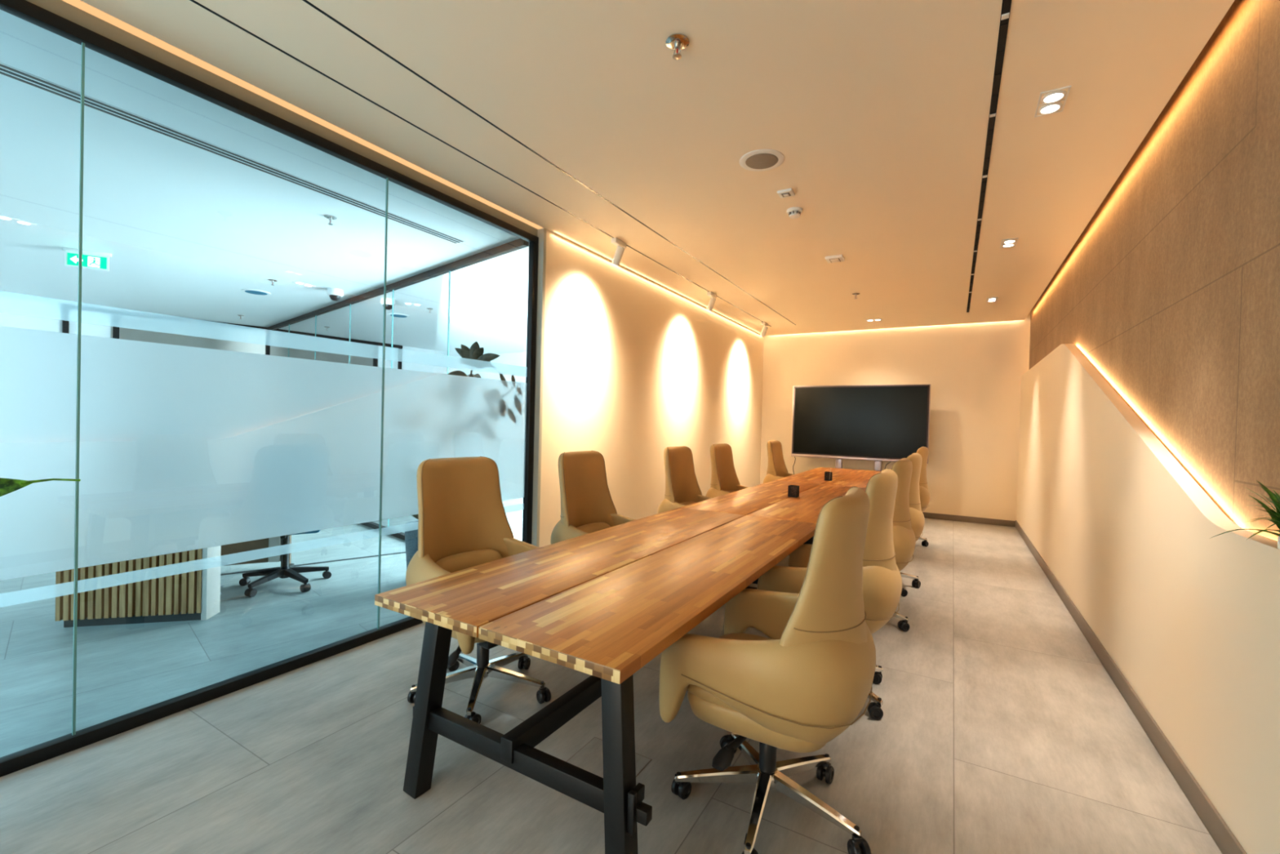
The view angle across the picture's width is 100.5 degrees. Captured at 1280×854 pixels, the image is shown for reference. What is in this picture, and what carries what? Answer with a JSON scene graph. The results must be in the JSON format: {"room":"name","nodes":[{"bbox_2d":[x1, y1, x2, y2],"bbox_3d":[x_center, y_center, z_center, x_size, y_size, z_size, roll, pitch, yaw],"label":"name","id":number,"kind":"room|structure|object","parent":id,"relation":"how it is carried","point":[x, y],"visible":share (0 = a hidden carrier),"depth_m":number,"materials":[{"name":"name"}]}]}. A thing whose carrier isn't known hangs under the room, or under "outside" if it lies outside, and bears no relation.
{"room":"conference room","nodes":[
{"label":"conference room","id":0,"kind":"room"},
{"bbox_2d":[0,312,62,332],"bbox_3d":[-10.303,-0.424,6.068,5.030,2.890,0.100,1,1,-43],"label":"wall","id":1,"kind":"structure","parent":0,"point":[9,320],"depth_m":7.53,"materials":[{"name":"white paint"}]},
{"bbox_2d":[62,320,267,355],"bbox_3d":[-7.522,-0.354,8.605,2.510,2.835,0.060,1,1,-43],"label":"window","id":2,"kind":"structure","parent":1,"relation":"in","point":[65,323],"depth_m":8.11,"materials":[{"name":"black metal"}]},
{"bbox_2d":[69,320,111,337],"bbox_3d":[-8.264,-0.394,7.987,0.430,2.890,0.100,1,1,-43],"label":"panel","id":3,"kind":"object","parent":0,"point":[86,329],"depth_m":7.95,"materials":[{"name":"white paint"}]},
{"bbox_2d":[68,320,265,354],"bbox_3d":[-7.947,-0.405,9.710,5.800,2.890,0.100,1,1,-43],"label":"wall","id":4,"kind":"structure","parent":0,"point":[124,333],"depth_m":9.48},
{"bbox_2d":[0,9,528,355],"bbox_3d":[-6.116,-1.762,8.248,13.000,0.060,16.000,2,1,30],"label":"ceiling","id":5,"kind":"structure","parent":0,"point":[185,228],"depth_m":4.12,"materials":[{"name":"white paint"}]},
{"bbox_2d":[0,214,36,226],"bbox_3d":[-5.022,-1.658,4.269,0.100,0.008,0.220,2,1,19],"label":"recessed light","id":6,"kind":"object","parent":5,"relation":"in","point":[28,224],"visible":1,"depth_m":4.28,"materials":[{"name":"white paint"}]},
{"bbox_2d":[62,247,111,271],"bbox_3d":[-5.246,-1.589,5.051,0.330,0.170,0.040,1,1,-30],"label":"exit sign","id":7,"kind":"object","parent":5,"relation":"hanging from","point":[91,260],"visible":0.99,"depth_m":5.05,"materials":[{"name":"white paint"}]},
{"bbox_2d":[0,62,465,244],"bbox_3d":[-3.221,-1.585,1.670,0.124,0.008,6.660,2,1,30],"label":"ceiling vent","id":8,"kind":"object","parent":5,"relation":"in","point":[6,70],"visible":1,"depth_m":2.94,"materials":[{"name":"grey metal"}]},
{"bbox_2d":[240,288,271,295],"bbox_3d":[-4.778,-1.675,6.622,0.300,0.014,0.300,2,1,30],"label":"ceiling speaker","id":9,"kind":"object","parent":5,"relation":"attached to","point":[246,291],"visible":1,"depth_m":6.60,"materials":[{"name":"white paint"}]},
{"bbox_2d":[244,290,267,294],"bbox_3d":[-4.778,-1.671,6.623,0.230,0.006,0.230,2,1,30],"label":"grille","id":10,"kind":"object","parent":9,"relation":"attached to","point":[255,292],"depth_m":6.61,"materials":[{"name":"blue fabric"}]},
{"bbox_2d":[268,279,277,285],"bbox_3d":[-4.145,-1.629,6.003,0.086,0.060,0.086,2,1,30],"label":"sprinkler","id":11,"kind":"object","parent":5,"relation":"attached to","point":[273,281],"visible":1,"depth_m":6.00,"materials":[{"name":"metal"}]},
{"bbox_2d":[292,281,315,287],"bbox_3d":[-3.886,-1.650,6.154,0.100,0.008,0.220,2,1,19],"label":"recessed light","id":12,"kind":"object","parent":5,"relation":"in","point":[297,282],"visible":1,"depth_m":6.15,"materials":[{"name":"white paint"}]},
{"bbox_2d":[324,214,337,225],"bbox_3d":[-2.342,-1.561,4.024,0.086,0.060,0.086,2,1,30],"label":"sprinkler","id":13,"kind":"object","parent":5,"relation":"attached to","point":[331,218],"visible":1,"depth_m":4.01,"materials":[{"name":"metal"}]},
{"bbox_2d":[326,288,343,301],"bbox_3d":[-3.663,-1.584,6.392,0.176,0.134,0.176,2,1,30],"label":"dome camera","id":14,"kind":"object","parent":5,"relation":"attached to","point":[335,294],"visible":1,"depth_m":6.34,"materials":[{"name":"white paint"}]},
{"bbox_2d":[436,351,526,382],"bbox_3d":[-3.616,-0.327,12.631,12.940,2.890,0.100,2,1,30],"label":"wall","id":15,"kind":"structure","parent":0,"point":[510,358],"depth_m":12.30,"materials":[{"name":"white paint"}]},
{"bbox_2d":[0,497,1222,853],"bbox_3d":[-4.489,1.196,7.279,16.950,0.080,16.000,2,1,30],"label":"floor","id":16,"kind":"structure","parent":0,"point":[1002,729],"depth_m":2.23,"materials":[{"name":"tile"}]},
{"bbox_2d":[0,477,80,496],"bbox_3d":[-2.047,0.717,1.167,1.024,1.140,0.678,1,1,-37],"label":"potted plant","id":17,"kind":"object","parent":16,"relation":"on","point":[7,486],"visible":1,"depth_m":1.61,"materials":[{"name":"green plant"}]},
{"bbox_2d":[55,534,291,626],"bbox_3d":[-3.367,0.855,3.899,1.010,0.735,1.281,1,1,-15],"label":"reception desk","id":18,"kind":"object","parent":16,"relation":"on","point":[195,595],"visible":0.45,"depth_m":3.35,"materials":[{"name":"brown wood"}]},
{"bbox_2d":[239,529,331,596],"bbox_3d":[-2.770,0.665,4.164,0.650,1.140,0.616,1,1,-30],"label":"chair","id":19,"kind":"object","parent":16,"relation":"on","point":[286,570],"visible":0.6,"depth_m":4.11,"materials":[{"name":"black metal"}]},
{"bbox_2d":[220,551,405,575],"bbox_3d":[-2.810,1.223,4.852,1.666,0.006,0.025,1,1,-37],"label":"trim","id":20,"kind":"structure","parent":16,"relation":"on","point":[400,552],"depth_m":4.77,"materials":[{"name":"grey"}]},
{"bbox_2d":[404,341,515,568],"bbox_3d":[-1.447,0.290,4.275,0.964,1.955,0.400,2,1,7],"label":"rubber plant","id":21,"kind":"object","parent":16,"relation":"on","point":[476,353],"visible":0.18,"depth_m":4.23,"materials":[{"name":"green plant"}]},
{"bbox_2d":[405,456,551,723],"bbox_3d":[-0.765,0.733,2.613,0.695,1.140,0.684,2,1,35],"label":"office chair","id":22,"kind":"object","parent":16,"relation":"on","point":[463,522],"visible":0.6,"depth_m":2.66,"materials":[{"name":"beige leather"}]},
{"bbox_2d":[435,548,502,573],"bbox_3d":[-0.887,0.701,2.699,0.137,0.124,0.410,2,1,35],"label":"seat cushion","id":23,"kind":"object","parent":22,"relation":"on","point":[453,560],"depth_m":2.68,"materials":[{"name":"beige leather"}]},
{"bbox_2d":[550,450,636,544],"bbox_3d":[-0.212,0.738,3.432,0.695,1.140,0.691,2,1,30],"label":"office chair","id":24,"kind":"object","parent":16,"relation":"on","point":[587,504],"visible":0.29,"depth_m":3.53,"materials":[{"name":"beige leather"}]},
{"bbox_2d":[576,522,610,533],"bbox_3d":[-0.343,0.706,3.506,0.137,0.124,0.410,2,1,30],"label":"seat cushion","id":25,"kind":"object","parent":24,"relation":"on","point":[588,527],"depth_m":3.52,"materials":[{"name":"beige leather"}]},
{"bbox_2d":[374,507,816,853],"bbox_3d":[0.111,0.961,2.583,1.004,0.740,2.350,2,1,30],"label":"conference table","id":26,"kind":"object","parent":16,"relation":"on","point":[602,604],"visible":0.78,"depth_m":1.85,"materials":[{"name":"brown wood"}]},
{"bbox_2d":[657,445,711,513],"bbox_3d":[0.479,0.744,4.510,0.670,1.140,0.681,2,1,30],"label":"office chair","id":27,"kind":"object","parent":16,"relation":"on","point":[682,486],"visible":0.33,"depth_m":4.59,"materials":[{"name":"beige leather"}]},
{"bbox_2d":[680,501,696,505],"bbox_3d":[0.375,0.713,4.569,0.137,0.124,0.410,2,1,30],"label":"seat cushion","id":28,"kind":"object","parent":27,"relation":"on","point":[686,503],"depth_m":4.62,"materials":[{"name":"beige leather"}]},
{"bbox_2d":[705,443,747,497],"bbox_3d":[1.009,0.748,5.344,0.679,1.140,0.666,2,1,30],"label":"office chair","id":29,"kind":"object","parent":16,"relation":"on","point":[724,479],"visible":0.33,"depth_m":5.45,"materials":[{"name":"beige leather"}]},
{"bbox_2d":[659,486,875,853],"bbox_3d":[0.482,0.773,1.865,0.673,1.140,0.673,2,1,30],"label":"office chair","id":30,"kind":"object","parent":16,"relation":"on","point":[797,689],"visible":0.99,"depth_m":1.62,"materials":[{"name":"beige leather"}]},
{"bbox_2d":[686,632,774,710],"bbox_3d":[0.434,0.868,1.894,0.480,0.059,0.528,2,1,30],"label":"armrest","id":31,"kind":"object","parent":30,"relation":"on","point":[698,695],"depth_m":1.74,"materials":[{"name":"beige leather"}]},
{"bbox_2d":[680,480,866,583],"bbox_3d":[1.304,0.969,4.611,1.004,0.740,2.350,2,1,30],"label":"conference table","id":32,"kind":"object","parent":16,"relation":"on","point":[771,499],"visible":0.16,"depth_m":4.23,"materials":[{"name":"brown wood"}]},
{"bbox_2d":[787,484,799,497],"bbox_3d":[1.323,0.552,4.580,0.076,0.095,0.076,2,1,30],"label":"pen holder","id":33,"kind":"object","parent":32,"relation":"on","point":[790,494],"visible":1,"depth_m":4.56,"materials":[{"name":"black metal"}]},
{"bbox_2d":[763,440,793,483],"bbox_3d":[1.929,0.753,6.924,0.689,1.140,0.685,2,1,30],"label":"office chair","id":34,"kind":"object","parent":16,"relation":"on","point":[776,467],"visible":0.26,"depth_m":6.97,"materials":[{"name":"beige leather"}]},
{"bbox_2d":[775,466,880,487],"bbox_3d":[2.498,0.976,6.638,1.004,0.740,2.350,2,1,30],"label":"conference table","id":35,"kind":"object","parent":16,"relation":"on","point":[841,477],"visible":0.16,"depth_m":6.38,"materials":[{"name":"brown wood"}]},
{"bbox_2d":[824,471,832,480],"bbox_3d":[2.132,0.556,6.018,0.076,0.095,0.076,2,1,25],"label":"pen holder","id":36,"kind":"object","parent":35,"relation":"on","point":[827,476],"visible":1,"depth_m":5.99,"materials":[{"name":"black metal"}]},
{"bbox_2d":[756,468,902,719],"bbox_3d":[0.977,0.777,2.740,0.668,1.138,0.674,2,1,30],"label":"office chair","id":37,"kind":"object","parent":16,"relation":"on","point":[882,576],"visible":0.44,"depth_m":2.47,"materials":[{"name":"beige leather"}]},
{"bbox_2d":[791,384,930,471],"bbox_3d":[3.333,0.347,8.225,1.980,1.995,0.520,2,1,30],"label":"television","id":38,"kind":"object","parent":16,"relation":"on","point":[877,423],"visible":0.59,"depth_m":8.20,"materials":[{"name":"black metal"}]},
{"bbox_2d":[891,457,915,631],"bbox_3d":[1.582,0.781,3.762,0.652,1.138,0.668,2,1,30],"label":"office chair","id":39,"kind":"object","parent":16,"relation":"on","point":[904,536],"visible":0.23,"depth_m":3.49,"materials":[{"name":"beige leather"}]},
{"bbox_2d":[900,452,924,596],"bbox_3d":[2.067,0.784,4.584,0.681,1.138,0.665,2,1,30],"label":"office chair","id":40,"kind":"object","parent":16,"relation":"on","point":[917,520],"visible":0.31,"depth_m":4.31,"materials":[{"name":"beige leather"}]},
{"bbox_2d":[915,446,930,546],"bbox_3d":[3.016,0.789,6.208,0.676,1.140,0.688,2,1,30],"label":"office chair","id":41,"kind":"object","parent":16,"relation":"on","point":[924,493],"visible":0.09,"depth_m":5.94,"materials":[{"name":"beige leather"}]},
{"bbox_2d":[538,229,764,546],"bbox_3d":[0.623,-0.260,6.913,0.167,3.100,5.875,2,1,30],"label":"wall","id":42,"kind":"structure","parent":0,"point":[634,368],"depth_m":5.60,"materials":[{"name":"paint"}]},
{"bbox_2d":[0,0,538,777],"bbox_3d":[-2.277,-0.140,1.982,0.050,2.823,5.505,2,1,30],"label":"glass partition","id":43,"kind":"structure","parent":42,"relation":"in","point":[171,448],"depth_m":2.46,"materials":[{"name":"clear glass"}]},
{"bbox_2d":[25,0,537,236],"bbox_3d":[-2.238,-1.659,1.982,0.033,0.217,5.535,2,1,30],"label":"trim","id":44,"kind":"structure","parent":42,"relation":"attached to","point":[61,8],"depth_m":2.54,"materials":[{"name":"paint"}]},
{"bbox_2d":[62,0,543,229],"bbox_3d":[-2.195,-1.623,1.957,0.067,0.007,5.535,2,1,30],"label":"led strip light","id":45,"kind":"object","parent":42,"relation":"attached to","point":[78,4],"depth_m":2.58,"materials":[{"name":"white plastic"}]},
{"bbox_2d":[266,238,528,540],"bbox_3d":[-3.800,-0.239,6.917,7.592,2.832,0.050,2,1,42],"label":"window","id":46,"kind":"structure","parent":42,"relation":"in","point":[414,304],"depth_m":6.04,"materials":[{"name":"clear glass"}]},
{"bbox_2d":[531,227,546,546],"bbox_3d":[-0.835,-0.163,4.345,0.070,2.890,0.030,2,1,30],"label":"trim","id":47,"kind":"structure","parent":42,"relation":"attached to","point":[541,233],"depth_m":4.33,"materials":[{"name":"paint"}]},
{"bbox_2d":[80,0,1235,335],"bbox_3d":[0.889,-1.567,3.474,3.708,0.025,11.280,2,1,30],"label":"ceiling","id":48,"kind":"structure","parent":0,"point":[877,112],"depth_m":2.65,"materials":[{"name":"paint"}]},
{"bbox_2d":[189,0,770,326],"bbox_3d":[-0.588,-1.601,3.862,0.012,0.012,10.450,2,1,30],"label":"trim","id":49,"kind":"structure","parent":48,"relation":"attached to","point":[193,1],"depth_m":2.72,"materials":[{"name":"black metal"}]},
{"bbox_2d":[302,0,795,324],"bbox_3d":[-0.256,-1.591,3.678,0.012,0.012,10.470,2,1,30],"label":"trim","id":50,"kind":"structure","parent":48,"relation":"attached to","point":[304,1],"depth_m":2.71,"materials":[{"name":"black metal"}]},
{"bbox_2d":[611,237,626,266],"bbox_3d":[-0.188,-1.488,4.560,0.118,0.213,0.170,2,1,30],"label":"track spotlight","id":51,"kind":"object","parent":48,"relation":"attached to","point":[620,245],"visible":1,"depth_m":4.53,"materials":[{"name":"white plastic"}]},
{"bbox_2d":[666,33,688,60],"bbox_3d":[0.151,-1.528,2.153,0.095,0.066,0.095,2,1,30],"label":"sprinkler","id":52,"kind":"object","parent":48,"relation":"attached to","point":[676,42],"visible":1,"depth_m":2.14,"materials":[{"name":"metal"}]},
{"bbox_2d":[706,291,716,311],"bbox_3d":[0.847,-1.482,6.318,0.118,0.213,0.170,2,1,30],"label":"track spotlight","id":53,"kind":"object","parent":48,"relation":"attached to","point":[712,295],"visible":1,"depth_m":6.29,"materials":[{"name":"white plastic"}]},
{"bbox_2d":[739,149,784,171],"bbox_3d":[0.710,-1.550,3.104,0.256,0.013,0.256,2,1,30],"label":"ceiling speaker","id":54,"kind":"object","parent":48,"relation":"attached to","point":[760,160],"visible":1,"depth_m":3.08,"materials":[{"name":"white plastic"}]},
{"bbox_2d":[745,153,777,168],"bbox_3d":[0.710,-1.547,3.104,0.186,0.007,0.186,2,1,30],"label":"grille","id":55,"kind":"object","parent":54,"relation":"attached to","point":[753,161],"depth_m":3.09,"materials":[{"name":"beige metal"}]},
{"bbox_2d":[760,321,768,337],"bbox_3d":[1.887,-1.475,8.085,0.118,0.213,0.170,2,1,30],"label":"track spotlight","id":56,"kind":"object","parent":48,"relation":"attached to","point":[763,323],"visible":1,"depth_m":8.06,"materials":[{"name":"white plastic"}]},
{"bbox_2d":[777,188,795,198],"bbox_3d":[0.967,-1.542,3.521,0.096,0.022,0.096,2,1,30],"label":"ceiling sensor","id":57,"kind":"object","parent":48,"relation":"attached to","point":[785,193],"visible":1,"depth_m":3.50,"materials":[{"name":"white plastic"}]},
{"bbox_2d":[786,207,802,218],"bbox_3d":[1.108,-1.528,3.810,0.110,0.053,0.110,2,1,30],"label":"smoke detector","id":58,"kind":"object","parent":48,"relation":"attached to","point":[793,212],"visible":1,"depth_m":3.78,"materials":[{"name":"white plastic"}]},
{"bbox_2d":[825,254,844,262],"bbox_3d":[1.784,-1.533,4.862,0.150,0.030,0.150,2,1,30],"label":"ceiling sensor","id":59,"kind":"object","parent":48,"relation":"attached to","point":[838,258],"visible":1,"depth_m":4.83,"materials":[{"name":"white plastic"}]},
{"bbox_2d":[852,293,859,298],"bbox_3d":[2.503,-1.516,6.167,0.086,0.060,0.086,2,1,30],"label":"sprinkler","id":60,"kind":"object","parent":48,"relation":"attached to","point":[854,294],"visible":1,"depth_m":6.15,"materials":[{"name":"metal"}]},
{"bbox_2d":[866,318,882,321],"bbox_3d":[3.361,-1.535,7.636,0.216,0.012,0.110,2,1,30],"label":"recessed light","id":61,"kind":"object","parent":48,"relation":"in","point":[877,319],"visible":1,"depth_m":7.62,"materials":[{"name":"white metal"}]},
{"bbox_2d":[966,0,1011,312],"bbox_3d":[1.718,-1.522,2.591,0.028,0.012,10.200,2,1,30],"label":"ceiling vent","id":62,"kind":"object","parent":48,"relation":"in","point":[1006,6],"visible":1,"depth_m":2.58,"materials":[{"name":"black metal"}]},
{"bbox_2d":[986,297,998,302],"bbox_3d":[4.148,-1.499,6.267,0.110,0.012,0.216,2,1,30],"label":"recessed light","id":63,"kind":"object","parent":48,"relation":"in","point":[992,299],"visible":1,"depth_m":6.25,"materials":[{"name":"white metal"}]},
{"bbox_2d":[1000,237,1018,248],"bbox_3d":[3.026,-1.506,4.363,0.110,0.012,0.216,2,1,30],"label":"recessed light","id":64,"kind":"object","parent":48,"relation":"in","point":[1010,242],"visible":1,"depth_m":4.35,"materials":[{"name":"white metal"}]},
{"bbox_2d":[1034,85,1071,117],"bbox_3d":[1.923,-1.514,2.483,0.110,0.012,0.216,2,1,30],"label":"recessed light","id":65,"kind":"object","parent":48,"relation":"in","point":[1053,101],"visible":1,"depth_m":2.47,"materials":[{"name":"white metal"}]},
{"bbox_2d":[760,311,1031,520],"bbox_3d":[3.791,-0.196,8.410,4.110,3.100,0.120,2,1,30],"label":"wall","id":66,"kind":"structure","parent":0,"point":[974,371],"depth_m":7.91,"materials":[{"name":"paint"}]},
{"bbox_2d":[922,511,1015,527],"bbox_3d":[3.678,1.310,8.394,3.681,0.085,0.012,2,1,30],"label":"baseboard","id":67,"kind":"structure","parent":66,"relation":"attached to","point":[927,515],"depth_m":7.73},
{"bbox_2d":[1016,343,1279,853],"bbox_3d":[2.460,0.324,2.560,0.060,2.124,11.310,2,1,30],"label":"wall","id":68,"kind":"structure","parent":0,"point":[1190,620],"depth_m":2.31,"materials":[{"name":"paint"}]},
{"bbox_2d":[1015,520,1247,853],"bbox_3d":[2.403,1.337,2.590,0.012,0.095,11.310,2,1,30],"label":"baseboard","id":69,"kind":"structure","parent":68,"relation":"attached to","point":[1227,842],"depth_m":2.28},
{"bbox_2d":[1208,480,1279,549],"bbox_3d":[1.786,0.262,1.501,0.143,0.206,0.480,2,1,30],"label":"grass plant","id":70,"kind":"object","parent":68,"relation":"on","point":[1275,499],"visible":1,"depth_m":1.52,"materials":[{"name":"green plant"}]},
{"bbox_2d":[1028,0,1279,541],"bbox_3d":[2.570,-0.161,2.497,0.115,3.100,11.310,2,1,30],"label":"wall","id":71,"kind":"structure","parent":0,"point":[1170,291],"depth_m":2.22,"materials":[{"name":"brown wood"}]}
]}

